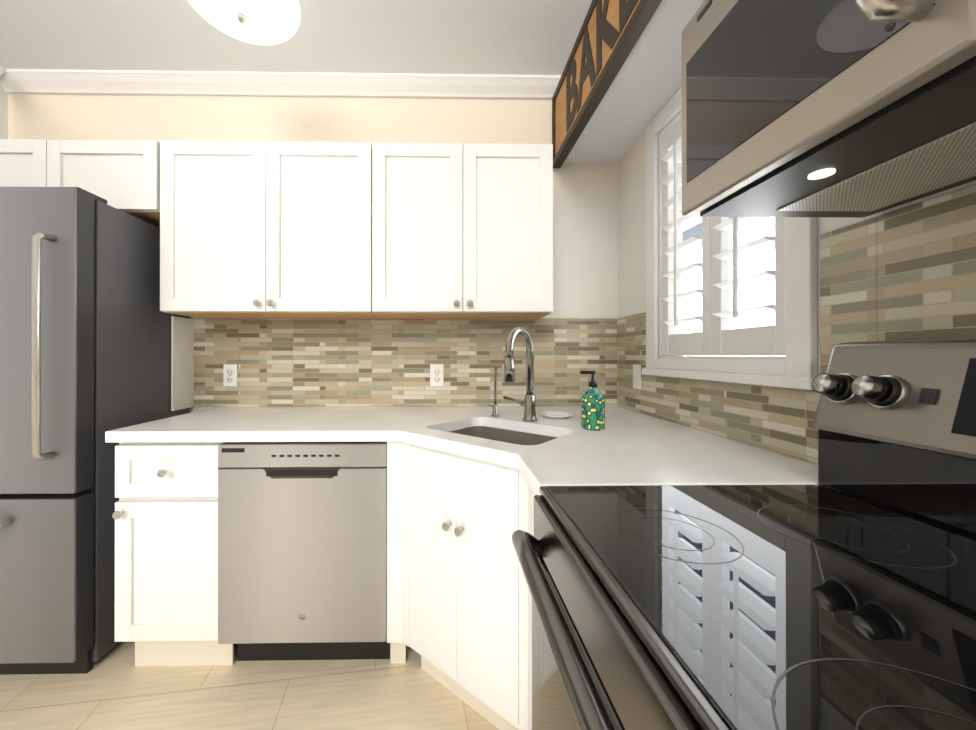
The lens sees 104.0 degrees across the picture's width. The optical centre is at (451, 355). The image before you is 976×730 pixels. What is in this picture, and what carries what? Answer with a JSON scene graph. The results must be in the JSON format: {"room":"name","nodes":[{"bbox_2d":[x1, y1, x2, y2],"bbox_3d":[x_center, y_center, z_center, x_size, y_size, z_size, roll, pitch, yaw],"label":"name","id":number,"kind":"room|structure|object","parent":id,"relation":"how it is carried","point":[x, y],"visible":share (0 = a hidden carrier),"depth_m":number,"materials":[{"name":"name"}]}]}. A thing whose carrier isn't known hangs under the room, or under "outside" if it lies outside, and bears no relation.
{"room":"kitchen","nodes":[
{"label":"kitchen","id":0,"kind":"room"},
{"bbox_2d":[0,84,7,138],"bbox_3d":[-2.293,-0.124,-0.303,0.100,2.600,4.700,0,0,-1],"label":"wall","id":1,"kind":"structure","parent":0,"point":[3,114],"depth_m":1.93,"materials":[{"name":"white paint"}]},
{"bbox_2d":[0,65,11,92],"bbox_3d":[-2.206,-1.385,-0.349,0.070,0.075,4.598,0,0,-1],"label":"crown molding","id":2,"kind":"structure","parent":1,"relation":"attached to","point":[1,67],"depth_m":1.90,"materials":[{"name":"white wood"}]},
{"bbox_2d":[0,641,498,729],"bbox_3d":[-0.619,1.201,-0.281,3.250,0.050,4.700,0,0,-1],"label":"floor","id":3,"kind":"structure","parent":0,"point":[115,688],"depth_m":1.31,"materials":[{"name":"tile"}]},
{"bbox_2d":[0,186,189,674],"bbox_3d":[-1.786,0.288,1.604,0.903,1.785,0.676,0,0,-1],"label":"fridge","id":4,"kind":"object","parent":3,"relation":"on","point":[85,343],"visible":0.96,"depth_m":1.34,"materials":[{"name":"grey metal"}]},
{"bbox_2d":[112,442,233,665],"bbox_3d":[-1.023,0.744,1.639,0.369,0.874,0.630,0,0,-1],"label":"base cabinet","id":5,"kind":"object","parent":3,"relation":"on","point":[165,515],"visible":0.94,"depth_m":1.36,"materials":[{"name":"white wood"}]},
{"bbox_2d":[218,442,389,660],"bbox_3d":[-0.538,0.745,1.655,0.595,0.872,0.613,0,0,-1],"label":"dishwasher","id":6,"kind":"object","parent":3,"relation":"on","point":[302,550],"visible":0.96,"depth_m":1.35,"materials":[{"name":"silver metal"}]},
{"bbox_2d":[387,442,534,729],"bbox_3d":[0.318,0.743,1.375,1.105,0.874,1.199,0,0,-1],"label":"base cabinet","id":7,"kind":"object","parent":3,"relation":"on","point":[459,608],"visible":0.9,"depth_m":1.19,"materials":[{"name":"white wood"}]},
{"bbox_2d":[105,406,817,494],"bbox_3d":[-0.163,0.284,1.374,2.084,0.039,1.206,0,0,-1],"label":"countertop","id":8,"kind":"structure","parent":7,"relation":"on","point":[626,447],"depth_m":1.27,"materials":[{"name":"stone"}]},
{"bbox_2d":[488,367,498,416],"bbox_3d":[0.181,0.157,1.616,0.048,0.216,0.097,0,0,-1],"label":"water tap","id":9,"kind":"object","parent":8,"relation":"on","point":[495,410],"visible":1,"depth_m":1.64,"materials":[{"name":"silver metal"}]},
{"bbox_2d":[450,426,556,444],"bbox_3d":[0.172,0.382,1.373,0.464,0.154,0.344,0,0,42],"label":"sink basin","id":10,"kind":"object","parent":8,"relation":"in","point":[509,436],"visible":0.08,"depth_m":1.55,"materials":[{"name":"silver metal"}]},
{"bbox_2d":[503,327,537,421],"bbox_3d":[0.269,0.077,1.512,0.153,0.375,0.220,0,0,-1],"label":"faucet","id":11,"kind":"object","parent":8,"relation":"on","point":[528,403],"visible":1,"depth_m":1.51,"materials":[{"name":"silver metal"}]},
{"bbox_2d":[539,411,573,418],"bbox_3d":[0.447,0.257,1.628,0.146,0.014,0.146,0,0,-1],"label":"tray","id":12,"kind":"object","parent":8,"relation":"on","point":[556,414],"visible":1,"depth_m":1.64,"materials":[{"name":"white ceramic"}]},
{"bbox_2d":[580,371,604,430],"bbox_3d":[0.504,0.160,1.364,0.085,0.208,0.080,0,0,-1],"label":"soap bottle","id":13,"kind":"object","parent":8,"relation":"on","point":[592,408],"visible":1,"depth_m":1.33,"materials":[{"name":"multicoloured plastic"}]},
{"bbox_2d":[512,338,975,729],"bbox_3d":[0.499,0.575,0.396,0.770,1.205,0.762,0,0,-1],"label":"range","id":14,"kind":"object","parent":3,"relation":"on","point":[841,595],"visible":1,"depth_m":0.47,"materials":[{"name":"black glass"}]},
{"bbox_2d":[0,0,591,74],"bbox_3d":[-0.619,-1.449,-0.275,3.250,0.050,4.700,0,0,-1],"label":"ceiling","id":15,"kind":"structure","parent":0,"point":[529,37],"depth_m":1.70,"materials":[{"name":"white paint"}]},
{"bbox_2d":[188,0,300,45],"bbox_3d":[-0.821,-1.358,1.482,0.430,0.121,0.430,0,0,-1],"label":"flush-mount ceiling light","id":16,"kind":"object","parent":15,"relation":"attached to","point":[265,22],"visible":1,"depth_m":1.51,"materials":[{"name":"white glass"}]},
{"bbox_2d":[8,93,617,437],"bbox_3d":[-0.654,-0.119,2.022,3.250,2.600,0.100,0,0,-1],"label":"wall","id":17,"kind":"structure","parent":0,"point":[585,240],"depth_m":1.98,"materials":[{"name":"paint"}]},
{"bbox_2d":[0,139,159,227],"bbox_3d":[-1.750,-0.779,1.776,0.941,0.305,0.340,0,0,-1],"label":"upper cabinet","id":18,"kind":"object","parent":17,"relation":"attached to","point":[123,175],"visible":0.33,"depth_m":1.65,"materials":[{"name":"white wood"}]},
{"bbox_2d":[171,316,193,410],"bbox_3d":[-1.331,0.040,1.883,0.010,0.450,0.154,0,0,-1],"label":"trim","id":19,"kind":"structure","parent":17,"relation":"attached to","point":[182,363],"depth_m":1.87,"materials":[{"name":"white wood"}]},
{"bbox_2d":[160,141,382,318],"bbox_3d":[-0.811,-0.559,1.790,0.913,0.745,0.340,0,0,-1],"label":"upper cabinet","id":20,"kind":"object","parent":17,"relation":"attached to","point":[263,230],"visible":0.98,"depth_m":1.66,"materials":[{"name":"white wood"}]},
{"bbox_2d":[4,68,561,98],"bbox_3d":[-0.810,-1.380,1.936,2.753,0.075,0.071,0,0,-1],"label":"crown molding","id":21,"kind":"structure","parent":17,"relation":"attached to","point":[228,83],"depth_m":1.93,"materials":[{"name":"white wood"}]},
{"bbox_2d":[194,318,616,406],"bbox_3d":[-0.228,0.036,1.973,2.196,0.458,0.008,0,0,-1],"label":"tile backsplash","id":22,"kind":"structure","parent":17,"relation":"attached to","point":[324,362],"depth_m":1.97,"materials":[{"name":"tile"}]},
{"bbox_2d":[223,364,236,386],"bbox_3d":[-1.138,0.104,1.950,0.070,0.114,0.009,0,0,-1],"label":"electrical outlet plate","id":23,"kind":"object","parent":22,"relation":"attached to","point":[229,375],"visible":1,"depth_m":1.95,"materials":[{"name":"white plastic"}]},
{"bbox_2d":[430,364,443,385],"bbox_3d":[-0.078,0.104,1.966,0.070,0.114,0.009,0,0,-1],"label":"electrical outlet plate","id":24,"kind":"object","parent":22,"relation":"attached to","point":[436,374],"visible":1,"depth_m":1.97,"materials":[{"name":"white plastic"}]},
{"bbox_2d":[372,142,552,318],"bbox_3d":[0.046,-0.559,1.803,0.795,0.745,0.340,0,0,-1],"label":"upper cabinet","id":25,"kind":"object","parent":17,"relation":"attached to","point":[462,230],"visible":1,"depth_m":1.67,"materials":[{"name":"white wood"}]},
{"bbox_2d":[564,0,704,162],"bbox_3d":[0.754,-1.218,-0.304,0.304,0.409,4.598,0,0,-1],"label":"soffit","id":26,"kind":"structure","parent":0,"point":[645,86],"depth_m":1.44,"materials":[{"name":"white paint"}]},
{"bbox_2d":[552,0,661,167],"bbox_3d":[0.554,-1.158,1.262,0.044,0.365,1.438,0,0,-1],"label":"sign","id":27,"kind":"object","parent":26,"relation":"attached to","point":[609,34],"visible":0.98,"depth_m":1.45,"materials":[{"name":"brown wood"}]},
{"bbox_2d":[683,217,731,240],"bbox_3d":[1.837,-1.260,1.318,1.670,0.040,6.620,0,0,-1],"label":"window","id":28,"kind":"structure","parent":0,"point":[695,230],"depth_m":3.82,"materials":[{"name":"grey"}]},
{"bbox_2d":[618,109,975,374],"bbox_3d":[0.957,-0.124,-0.303,0.100,2.600,4.600,0,0,-1],"label":"wall","id":29,"kind":"structure","parent":0,"point":[632,231],"depth_m":1.79,"materials":[{"name":"paint"}]},
{"bbox_2d":[642,87,816,389],"bbox_3d":[0.914,-0.462,1.302,0.127,1.093,0.784,0,0,-1],"label":"window","id":30,"kind":"structure","parent":29,"relation":"in","point":[795,367],"depth_m":1.13,"materials":[{"name":"white wood"}]},
{"bbox_2d":[660,115,784,355],"bbox_3d":[0.899,-0.463,1.302,0.096,0.929,0.594,0,0,-1],"label":"window shutters","id":31,"kind":"object","parent":30,"relation":"attached to","point":[716,336],"visible":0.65,"depth_m":1.29,"materials":[{"name":"white wood"}]},
{"bbox_2d":[617,185,975,463],"bbox_3d":[0.882,0.146,0.990,0.008,0.866,1.990,0,0,-1],"label":"tile backsplash","id":32,"kind":"structure","parent":29,"relation":"attached to","point":[907,273],"depth_m":0.83,"materials":[{"name":"tile"}]},
{"bbox_2d":[633,364,640,389],"bbox_3d":[0.859,0.101,1.770,0.011,0.114,0.070,0,0,-1],"label":"switch plate","id":33,"kind":"object","parent":32,"relation":"attached to","point":[636,376],"visible":1,"depth_m":1.76,"materials":[{"name":"white plastic"}]},
{"bbox_3d":[0.745,-0.847,0.423,0.298,0.327,0.760,0,0,-1],"label":"upper cabinet","id":34,"kind":"object","parent":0,"visible":0},
{"bbox_2d":[681,0,975,217],"bbox_3d":[0.653,-0.482,0.421,0.465,0.396,0.760,0,0,-1],"label":"microwave","id":35,"kind":"object","parent":34,"relation":"attached to","point":[833,108],"visible":1,"depth_m":0.56,"materials":[{"name":"silver metal"}]},
{"label":"outside","id":36,"kind":"structure","parent":0,"visible":0},
{"bbox_2d":[683,217,774,333],"bbox_3d":[2.687,-0.713,1.330,0.010,7.455,6.620,0,0,-1],"label":"sky","id":37,"kind":"structure","parent":36,"point":[761,294],"depth_m":3.41,"materials":[{"name":"white"}]}
]}

